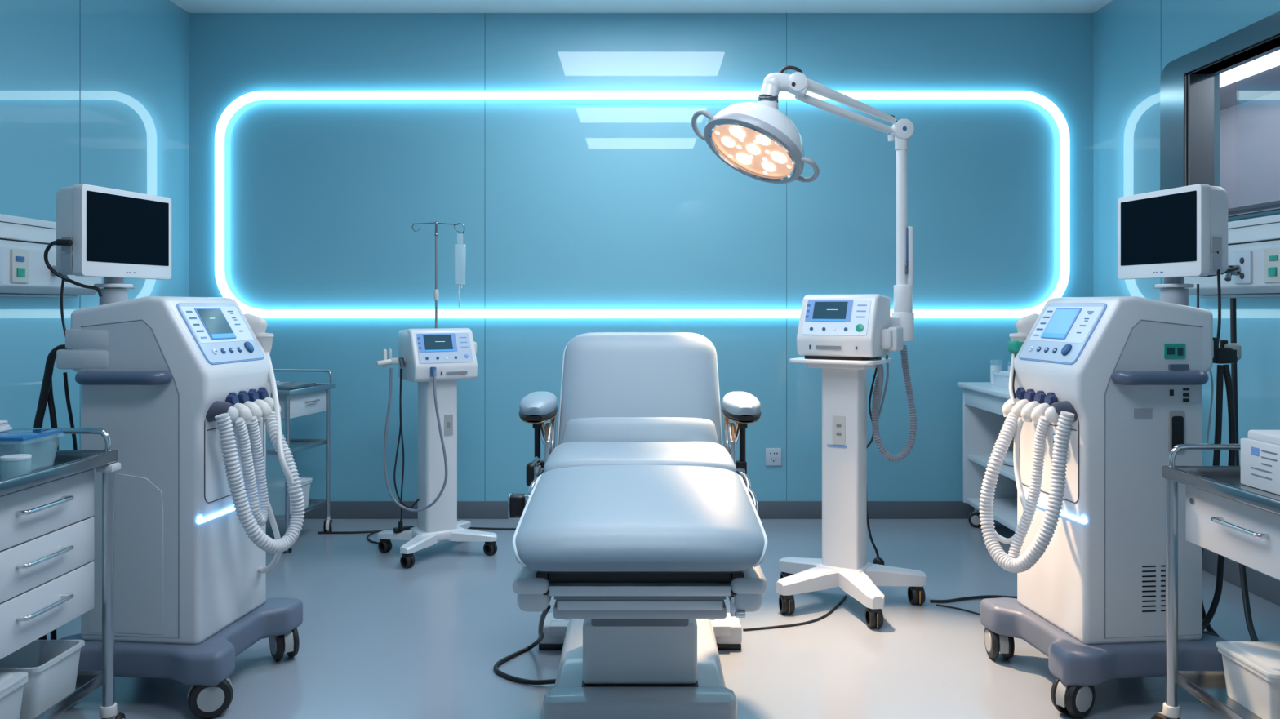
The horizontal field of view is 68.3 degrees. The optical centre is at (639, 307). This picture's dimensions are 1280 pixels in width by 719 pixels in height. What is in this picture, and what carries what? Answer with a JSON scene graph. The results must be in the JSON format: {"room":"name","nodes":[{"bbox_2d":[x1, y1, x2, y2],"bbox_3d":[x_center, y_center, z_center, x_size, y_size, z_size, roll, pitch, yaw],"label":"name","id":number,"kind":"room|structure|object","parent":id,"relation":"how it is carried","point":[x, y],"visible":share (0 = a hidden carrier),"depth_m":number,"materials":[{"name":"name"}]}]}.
{"room":"operating room","nodes":[
{"label":"operating room","id":0,"kind":"room"},
{"bbox_2d":[0,0,189,450],"bbox_3d":[-2.735,-0.250,2.000,0.120,3.000,7.200,0,0,0],"label":"wall","id":1,"kind":"structure","parent":0,"point":[135,54],"depth_m":4.49,"materials":[{"name":"teal paint"}]},
{"bbox_2d":[0,213,101,297],"bbox_3d":[-2.570,-0.214,3.380,0.211,0.336,2.160,0,0,0],"label":"wall panel","id":2,"kind":"object","parent":1,"relation":"attached to","point":[24,271],"visible":0.56,"depth_m":3.96,"materials":[{"name":"white plastic"}]},
{"bbox_2d":[17,267,25,276],"bbox_3d":[-2.528,-0.145,3.855,0.008,0.036,0.045,0,0,0],"label":"switch","id":3,"kind":"object","parent":2,"relation":"attached to","point":[20,271],"depth_m":3.85,"materials":[{"name":"teal plastic"}]},
{"bbox_2d":[80,0,80,450],"bbox_3d":[-2.675,-0.300,4.510,0.002,2.900,0.004,0,0,0],"label":"trim","id":4,"kind":"structure","parent":1,"relation":"attached to","point":[80,0],"depth_m":4.51,"materials":[{"name":"blue"}]},
{"bbox_2d":[169,0,1112,13],"bbox_3d":[0.000,-1.800,2.000,5.665,0.100,7.500,0,0,0],"label":"ceiling","id":5,"kind":"structure","parent":0,"point":[189,6],"depth_m":5.46,"materials":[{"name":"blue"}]},
{"bbox_2d":[189,13,1093,501],"bbox_3d":[0.007,-0.250,5.660,5.865,3.000,0.120,0,0,0],"label":"wall","id":6,"kind":"structure","parent":0,"point":[560,204],"depth_m":5.60,"materials":[{"name":"teal paint"}]},
{"bbox_2d":[302,501,974,519],"bbox_3d":[0.007,1.198,5.594,5.345,0.104,0.012,0,0,0],"label":"baseboard","id":7,"kind":"structure","parent":6,"relation":"attached to","point":[339,509],"depth_m":5.59,"materials":[{"name":"grey"}]},
{"bbox_2d":[214,90,1069,318],"bbox_3d":[0.013,-0.609,5.576,5.030,1.340,0.044,0,0,0],"label":"strip light","id":8,"kind":"object","parent":6,"relation":"attached to","point":[1043,101],"visible":0.86,"depth_m":5.55,"materials":[{"name":"blue"}]},
{"bbox_2d":[765,448,781,466],"bbox_3d":[0.791,0.884,5.594,0.093,0.104,0.012,0,0,0],"label":"wall outlet","id":9,"kind":"object","parent":6,"relation":"attached to","point":[773,455],"visible":1,"depth_m":5.59,"materials":[{"name":"grey plastic"}]},
{"bbox_2d":[786,13,786,501],"bbox_3d":[0.870,-0.300,5.600,0.004,2.900,0.002,0,0,0],"label":"trim","id":10,"kind":"structure","parent":6,"relation":"attached to","point":[786,13],"depth_m":5.60,"materials":[{"name":"blue"}]},
{"bbox_2d":[36,519,1279,718],"bbox_3d":[0.000,1.300,2.000,5.665,0.100,7.500,0,0,0],"label":"floor","id":11,"kind":"structure","parent":0,"point":[380,638],"depth_m":3.50,"materials":[{"name":"grey"}]},
{"bbox_2d":[0,427,125,718],"bbox_3d":[-1.750,0.795,2.360,0.558,0.909,0.764,0,0,0],"label":"trolley","id":12,"kind":"object","parent":11,"relation":"on","point":[46,499],"visible":0.99,"depth_m":2.49,"materials":[{"name":"silver metal"}]},
{"bbox_2d":[0,671,28,718],"bbox_3d":[-1.660,0.979,2.250,0.272,0.146,0.232,0,0,0],"label":"storage bin","id":13,"kind":"object","parent":12,"relation":"on","point":[11,683],"visible":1,"depth_m":2.31,"materials":[{"name":"white plastic"}]},
{"bbox_2d":[0,453,31,461],"bbox_3d":[-1.560,0.400,2.360,0.068,0.061,0.068,0,0,0],"label":"lid","id":14,"kind":"object","parent":12,"relation":"on","point":[18,457],"visible":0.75,"depth_m":2.35,"materials":[{"name":"white plastic"}]},
{"bbox_2d":[0,429,62,465],"bbox_3d":[-1.775,0.383,2.515,0.382,0.096,0.177,0,0,0],"label":"box","id":15,"kind":"object","parent":12,"relation":"on","point":[12,435],"visible":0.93,"depth_m":2.52,"materials":[{"name":"teal plastic"}]},
{"bbox_2d":[0,420,12,431],"bbox_3d":[-1.794,0.319,2.513,0.174,0.026,0.137,0,0,0],"label":"paper stack","id":16,"kind":"object","parent":15,"relation":"on","point":[4,426],"visible":1,"depth_m":2.55,"materials":[{"name":"white paper"}]},
{"bbox_2d":[0,640,84,718],"bbox_3d":[-1.700,0.984,2.500,0.352,0.135,0.212,0,0,0],"label":"storage bin","id":17,"kind":"object","parent":12,"relation":"on","point":[51,666],"visible":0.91,"depth_m":2.51,"materials":[{"name":"white plastic"}]},
{"bbox_2d":[0,449,118,496],"bbox_3d":[-1.750,0.422,2.340,0.526,0.034,0.710,0,0,0],"label":"tray","id":18,"kind":"object","parent":12,"relation":"on","point":[44,468],"depth_m":2.54,"materials":[{"name":"silver metal"}]},
{"bbox_2d":[34,671,104,718],"bbox_3d":[-1.750,1.043,2.340,0.482,0.034,0.662,0,0,0],"label":"shelf","id":19,"kind":"object","parent":12,"relation":"attached to","point":[87,682],"depth_m":2.56,"materials":[{"name":"silver metal"}]},
{"bbox_2d":[31,183,305,718],"bbox_3d":[-1.556,0.428,3.156,0.886,1.643,0.607,0,0,6],"label":"ventilator","id":20,"kind":"object","parent":11,"relation":"on","point":[181,388],"visible":0.93,"depth_m":2.95,"materials":[{"name":"white plastic"}]},
{"bbox_2d":[56,348,107,368],"bbox_3d":[-1.725,0.162,3.174,0.178,0.062,0.440,0,0,6],"label":"tray","id":21,"kind":"object","parent":20,"relation":"on","point":[66,358],"depth_m":2.96,"materials":[{"name":"white plastic"}]},
{"bbox_2d":[56,183,171,279],"bbox_3d":[-1.774,-0.247,3.188,0.155,0.292,0.410,0,0,6],"label":"monitor","id":22,"kind":"object","parent":20,"relation":"on","point":[112,233],"depth_m":3.11,"materials":[{"name":"white"}]},
{"bbox_2d":[255,332,273,354],"bbox_3d":[-1.342,0.130,3.368,0.066,0.084,0.066,0,0,6],"label":"cup","id":23,"kind":"object","parent":20,"relation":"on","point":[264,340],"depth_m":3.34,"materials":[{"name":"white plastic"}]},
{"bbox_2d":[266,368,334,552],"bbox_3d":[-1.975,0.797,5.070,0.480,0.906,0.507,0,0,9],"label":"trolley","id":24,"kind":"object","parent":11,"relation":"on","point":[316,398],"visible":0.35,"depth_m":5.10,"materials":[{"name":"grey metal"}]},
{"bbox_2d":[266,476,312,515],"bbox_3d":[-1.920,1.000,5.031,0.255,0.161,0.255,0,0,9],"label":"storage box","id":25,"kind":"object","parent":24,"relation":"on","point":[275,485],"visible":0.47,"depth_m":4.92,"materials":[{"name":"white"}]},
{"bbox_2d":[266,437,326,454],"bbox_3d":[-1.975,0.742,5.070,0.414,0.025,0.424,0,0,9],"label":"shelf","id":26,"kind":"object","parent":24,"relation":"attached to","point":[296,445],"depth_m":5.13,"materials":[{"name":"silver metal"}]},
{"bbox_2d":[267,498,326,520],"bbox_3d":[-1.975,1.077,5.070,0.414,0.025,0.424,0,0,9],"label":"shelf","id":27,"kind":"object","parent":24,"relation":"attached to","point":[313,504],"depth_m":5.08,"materials":[{"name":"silver metal"}]},
{"bbox_2d":[271,381,334,395],"bbox_3d":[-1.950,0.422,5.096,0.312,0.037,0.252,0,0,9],"label":"tray","id":28,"kind":"object","parent":24,"relation":"on","point":[286,385],"visible":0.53,"depth_m":5.09,"materials":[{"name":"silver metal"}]},
{"bbox_2d":[317,529,386,533],"bbox_3d":[-1.499,1.244,5.249,0.564,0.011,0.032,0,0,-9],"label":"cable","id":29,"kind":"object","parent":11,"relation":"on","point":[368,531],"visible":0.65,"depth_m":5.22,"materials":[{"name":"black plastic"}]},
{"bbox_2d":[366,528,393,543],"bbox_3d":[-1.415,1.245,5.127,0.140,0.009,0.343,0,0,-5],"label":"cable","id":30,"kind":"object","parent":11,"relation":"on","point":[369,535],"visible":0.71,"depth_m":5.09,"materials":[{"name":"black plastic"}]},
{"bbox_2d":[376,221,497,568],"bbox_3d":[-1.050,0.404,4.778,0.564,1.691,0.427,0,0,-33],"label":"monitor stand","id":31,"kind":"object","parent":11,"relation":"on","point":[435,358],"visible":1,"depth_m":4.73,"materials":[{"name":"white plastic"}]},
{"bbox_2d":[444,414,453,435],"bbox_3d":[-0.963,0.590,4.752,0.045,0.105,0.003,0,0,-33],"label":"outlet plate","id":32,"kind":"object","parent":31,"relation":"attached to","point":[448,419],"depth_m":4.75,"materials":[{"name":"grey plastic"}]},
{"bbox_2d":[454,283,465,307],"bbox_3d":[-0.914,-0.182,4.800,0.060,0.391,0.040,0,0,0],"label":"tube","id":33,"kind":"object","parent":31,"relation":"hanging from","point":[460,285],"visible":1,"depth_m":4.80,"materials":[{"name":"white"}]},
{"bbox_2d":[468,527,515,529],"bbox_3d":[-0.740,1.244,5.324,0.539,0.010,0.033,0,0,3],"label":"cable","id":34,"kind":"object","parent":11,"relation":"on","point":[481,528],"visible":0.58,"depth_m":5.32,"materials":[{"name":"black plastic"}]},
{"bbox_2d":[493,332,768,718],"bbox_3d":[-0.044,0.671,2.928,0.924,1.164,1.344,0,0,0],"label":"chair","id":35,"kind":"object","parent":11,"relation":"on","point":[639,523],"visible":1,"depth_m":2.75,"materials":[{"name":"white leather"}]},
{"bbox_2d":[543,441,736,473],"bbox_3d":[0.000,0.500,3.032,0.591,0.116,0.356,0,0,0],"label":"seat cushion","id":36,"kind":"object","parent":35,"relation":"on","point":[567,454],"depth_m":2.93,"materials":[{"name":"white leather"}]},
{"bbox_2d":[561,417,718,443],"bbox_3d":[0.000,0.441,3.235,0.542,0.130,0.105,0,0,0],"label":"lumbar cushion","id":37,"kind":"object","parent":35,"relation":"on","point":[617,429],"depth_m":3.21,"materials":[{"name":"white leather"}]},
{"bbox_2d":[515,464,764,572],"bbox_3d":[0.000,0.556,2.549,0.620,0.180,0.585,0,0,0],"label":"cushion","id":38,"kind":"object","parent":35,"relation":"on","point":[597,518],"depth_m":2.36,"materials":[{"name":"white leather"}]},
{"bbox_2d":[742,595,846,631],"bbox_3d":[0.680,1.245,3.819,0.653,0.009,0.120,0,0,-41],"label":"cable","id":39,"kind":"object","parent":11,"relation":"on","point":[845,596],"visible":1,"depth_m":3.71,"materials":[{"name":"black plastic"}]},
{"bbox_2d":[776,293,925,628],"bbox_3d":[0.857,0.597,4.000,0.626,1.307,0.597,0,0,32],"label":"monitor stand","id":40,"kind":"object","parent":11,"relation":"on","point":[845,336],"visible":1,"depth_m":3.95,"materials":[{"name":"white"}]},
{"bbox_2d":[691,65,914,341],"bbox_3d":[0.716,-0.431,3.907,0.996,1.151,0.432,0,0,-6],"label":"lamp","id":41,"kind":"object","parent":40,"relation":"on","point":[757,140],"visible":0.98,"depth_m":3.93,"materials":[{"name":"white metal"}]},
{"bbox_2d":[890,284,914,341],"bbox_3d":[1.121,0.022,4.120,0.147,0.245,0.094,0,0,0],"label":"socket","id":42,"kind":"object","parent":41,"relation":"attached to","point":[903,316],"depth_m":4.08,"materials":[{"name":"white plastic"}]},
{"bbox_2d":[832,415,845,444],"bbox_3d":[0.836,0.515,3.965,0.055,0.120,0.004,0,0,32],"label":"outlet plate","id":43,"kind":"object","parent":40,"relation":"attached to","point":[838,421],"depth_m":3.96,"materials":[{"name":"grey plastic"}]},
{"bbox_2d":[789,356,893,369],"bbox_3d":[0.856,0.235,4.017,0.370,0.038,0.290,0,0,32],"label":"tray","id":44,"kind":"object","parent":40,"relation":"on","point":[824,362],"depth_m":3.92,"materials":[{"name":"white plastic"}]},
{"bbox_2d":[936,604,980,615],"bbox_3d":[1.344,1.246,3.868,0.026,0.007,0.271,0,0,-44],"label":"cable","id":45,"kind":"object","parent":11,"relation":"on","point":[970,611],"visible":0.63,"depth_m":3.90,"materials":[{"name":"black plastic"}]},
{"bbox_2d":[929,595,1017,603],"bbox_3d":[1.435,1.243,4.033,0.418,0.013,0.054,0,0,-6],"label":"cable","id":46,"kind":"object","parent":11,"relation":"on","point":[986,596],"visible":0.86,"depth_m":4.04,"materials":[{"name":"black plastic"}]},
{"bbox_2d":[956,382,1017,531],"bbox_3d":[2.230,0.840,4.995,0.800,0.821,0.920,0,0,0],"label":"cart","id":47,"kind":"object","parent":11,"relation":"on","point":[984,420],"visible":0.16,"depth_m":5.42,"materials":[{"name":"white metal"}]},
{"bbox_2d":[956,382,1010,399],"bbox_3d":[2.230,0.442,4.995,0.800,0.026,0.920,0,0,0],"label":"countertop","id":48,"kind":"structure","parent":47,"relation":"on","point":[982,387],"depth_m":5.10,"materials":[{"name":"white"}]},
{"bbox_2d":[990,364,1002,384],"bbox_3d":[2.000,0.360,5.300,0.064,0.137,0.064,0,0,0],"label":"storage jar","id":49,"kind":"object","parent":48,"relation":"on","point":[993,367],"visible":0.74,"depth_m":5.28,"materials":[{"name":"white"}]},
{"bbox_2d":[991,371,1009,388],"bbox_3d":[2.100,0.389,5.120,0.312,0.080,0.212,0,0,0],"label":"box","id":50,"kind":"object","parent":48,"relation":"on","point":[1001,378],"visible":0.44,"depth_m":5.11,"materials":[{"name":"white plastic"}]},
{"bbox_2d":[1002,450,1013,466],"bbox_3d":[2.050,0.816,5.100,0.248,0.047,0.440,0,0,0],"label":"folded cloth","id":51,"kind":"object","parent":47,"relation":"on","point":[1008,460],"visible":0.15,"depth_m":5.03,"materials":[{"name":"white fabric"}]},
{"bbox_2d":[979,183,1241,718],"bbox_3d":[1.549,0.428,3.160,0.874,1.643,0.623,0,0,-6],"label":"ventilator","id":52,"kind":"object","parent":11,"relation":"on","point":[1102,390],"visible":0.97,"depth_m":2.95,"materials":[{"name":"white plastic"}]},
{"bbox_2d":[1008,332,1027,355],"bbox_3d":[1.353,0.130,3.368,0.066,0.084,0.066,0,0,-6],"label":"cup","id":53,"kind":"object","parent":52,"relation":"on","point":[1018,340],"depth_m":3.34,"materials":[{"name":"white"}]},
{"bbox_2d":[1169,389,1173,395],"bbox_3d":[1.659,0.265,2.946,0.012,0.020,0.002,0,0,-6],"label":"socket","id":54,"kind":"object","parent":52,"relation":"attached to","point":[1171,391],"depth_m":2.94,"materials":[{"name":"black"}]},
{"bbox_2d":[1117,183,1227,279],"bbox_3d":[1.791,-0.247,3.177,0.144,0.292,0.388,0,0,-6],"label":"monitor","id":55,"kind":"object","parent":52,"relation":"on","point":[1179,233],"depth_m":3.09,"materials":[{"name":"white"}]},
{"bbox_2d":[1182,398,1189,402],"bbox_3d":[1.707,0.289,2.951,0.020,0.011,0.002,0,0,-6],"label":"socket","id":56,"kind":"object","parent":52,"relation":"attached to","point":[1184,400],"depth_m":2.95,"materials":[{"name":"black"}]},
{"bbox_2d":[1182,393,1189,396],"bbox_3d":[1.707,0.272,2.951,0.020,0.011,0.002,0,0,-6],"label":"socket","id":57,"kind":"object","parent":52,"relation":"attached to","point":[1184,394],"depth_m":2.95,"materials":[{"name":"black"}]},
{"bbox_2d":[1151,444,1279,718],"bbox_3d":[1.750,0.818,2.360,0.558,0.864,0.764,0,0,0],"label":"trolley","id":58,"kind":"object","parent":11,"relation":"on","point":[1227,517],"visible":0.95,"depth_m":2.56,"materials":[{"name":"silver metal"}]},
{"bbox_2d":[1175,671,1261,718],"bbox_3d":[1.750,1.043,2.340,0.482,0.034,0.662,0,0,0],"label":"shelf","id":59,"kind":"object","parent":58,"relation":"attached to","point":[1209,687],"depth_m":2.58,"materials":[{"name":"silver metal"}]},
{"bbox_2d":[1161,466,1279,515],"bbox_3d":[1.750,0.467,2.340,0.526,0.034,0.710,0,0,0],"label":"tray","id":60,"kind":"object","parent":58,"relation":"on","point":[1224,482],"depth_m":2.51,"materials":[{"name":"silver metal"}]},
{"bbox_2d":[1216,641,1279,718],"bbox_3d":[1.715,0.980,2.470,0.288,0.143,0.238,0,0,0],"label":"storage bin","id":61,"kind":"object","parent":58,"relation":"on","point":[1251,669],"visible":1,"depth_m":2.46,"materials":[{"name":"white plastic"}]},
{"bbox_2d":[1240,430,1279,495],"bbox_3d":[1.799,0.402,2.410,0.362,0.148,0.280,0,0,0],"label":"carton","id":62,"kind":"object","parent":58,"relation":"on","point":[1260,452],"visible":1,"depth_m":2.47,"materials":[{"name":"white"}]},
{"bbox_2d":[1230,297,1258,641],"bbox_3d":[2.383,0.603,3.735,0.029,1.289,0.565,0,0,25],"label":"hanging cable","id":63,"kind":"object","parent":11,"relation":"on","point":[1245,594],"visible":0.62,"depth_m":3.89,"materials":[{"name":"black plastic"}]},
{"bbox_2d":[1093,0,1279,579],"bbox_3d":[2.770,-0.250,2.000,0.160,3.000,7.200,0,0,0],"label":"wall","id":64,"kind":"structure","parent":0,"point":[1135,41],"depth_m":4.95,"materials":[{"name":"teal paint"}]},
{"bbox_2d":[1160,11,1279,297],"bbox_3d":[2.645,-0.643,3.525,0.331,1.194,2.650,0,0,0],"label":"window","id":65,"kind":"structure","parent":64,"relation":"in","point":[1186,96],"depth_m":4.42,"materials":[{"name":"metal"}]},
{"bbox_2d":[1267,266,1276,276],"bbox_3d":[2.543,-0.145,3.795,0.008,0.036,0.045,0,0,0],"label":"switch","id":66,"kind":"object","parent":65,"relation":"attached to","point":[1272,271],"depth_m":3.79,"materials":[{"name":"teal plastic"}]},
{"bbox_2d":[1202,548,1279,606],"bbox_3d":[2.684,1.198,2.000,0.012,0.104,7.180,0,0,0],"label":"baseboard","id":67,"kind":"structure","parent":64,"relation":"attached to","point":[1262,585],"depth_m":4.15,"materials":[{"name":"grey"}]},
{"bbox_2d":[1219,90,1279,216],"bbox_3d":[4.900,-0.250,5.000,0.100,3.100,9.000,0,0,0],"label":"wall","id":68,"kind":"structure","parent":0,"point":[1250,131],"depth_m":7.49,"materials":[{"name":"grey"}]},
{"bbox_2d":[1227,200,1279,212],"bbox_3d":[4.840,-0.800,5.000,0.020,0.030,8.600,0,0,0],"label":"trim","id":69,"kind":"structure","parent":68,"relation":"attached to","point":[1273,202],"depth_m":7.42,"materials":[{"name":"silver metal"}]},
{"bbox_2d":[1219,65,1279,110],"bbox_3d":[3.860,-1.700,5.000,2.060,0.100,9.000,0,0,0],"label":"ceiling","id":70,"kind":"structure","parent":0,"point":[1267,82],"depth_m":7.10,"materials":[{"name":"grey"}]},
{"bbox_2d":[1219,49,1279,87],"bbox_3d":[4.160,-1.632,5.600,0.200,0.030,5.600,0,0,0],"label":"recessed light","id":71,"kind":"object","parent":70,"relation":"in","point":[1270,60],"visible":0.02,"depth_m":6.39,"materials":[{"name":"white"}]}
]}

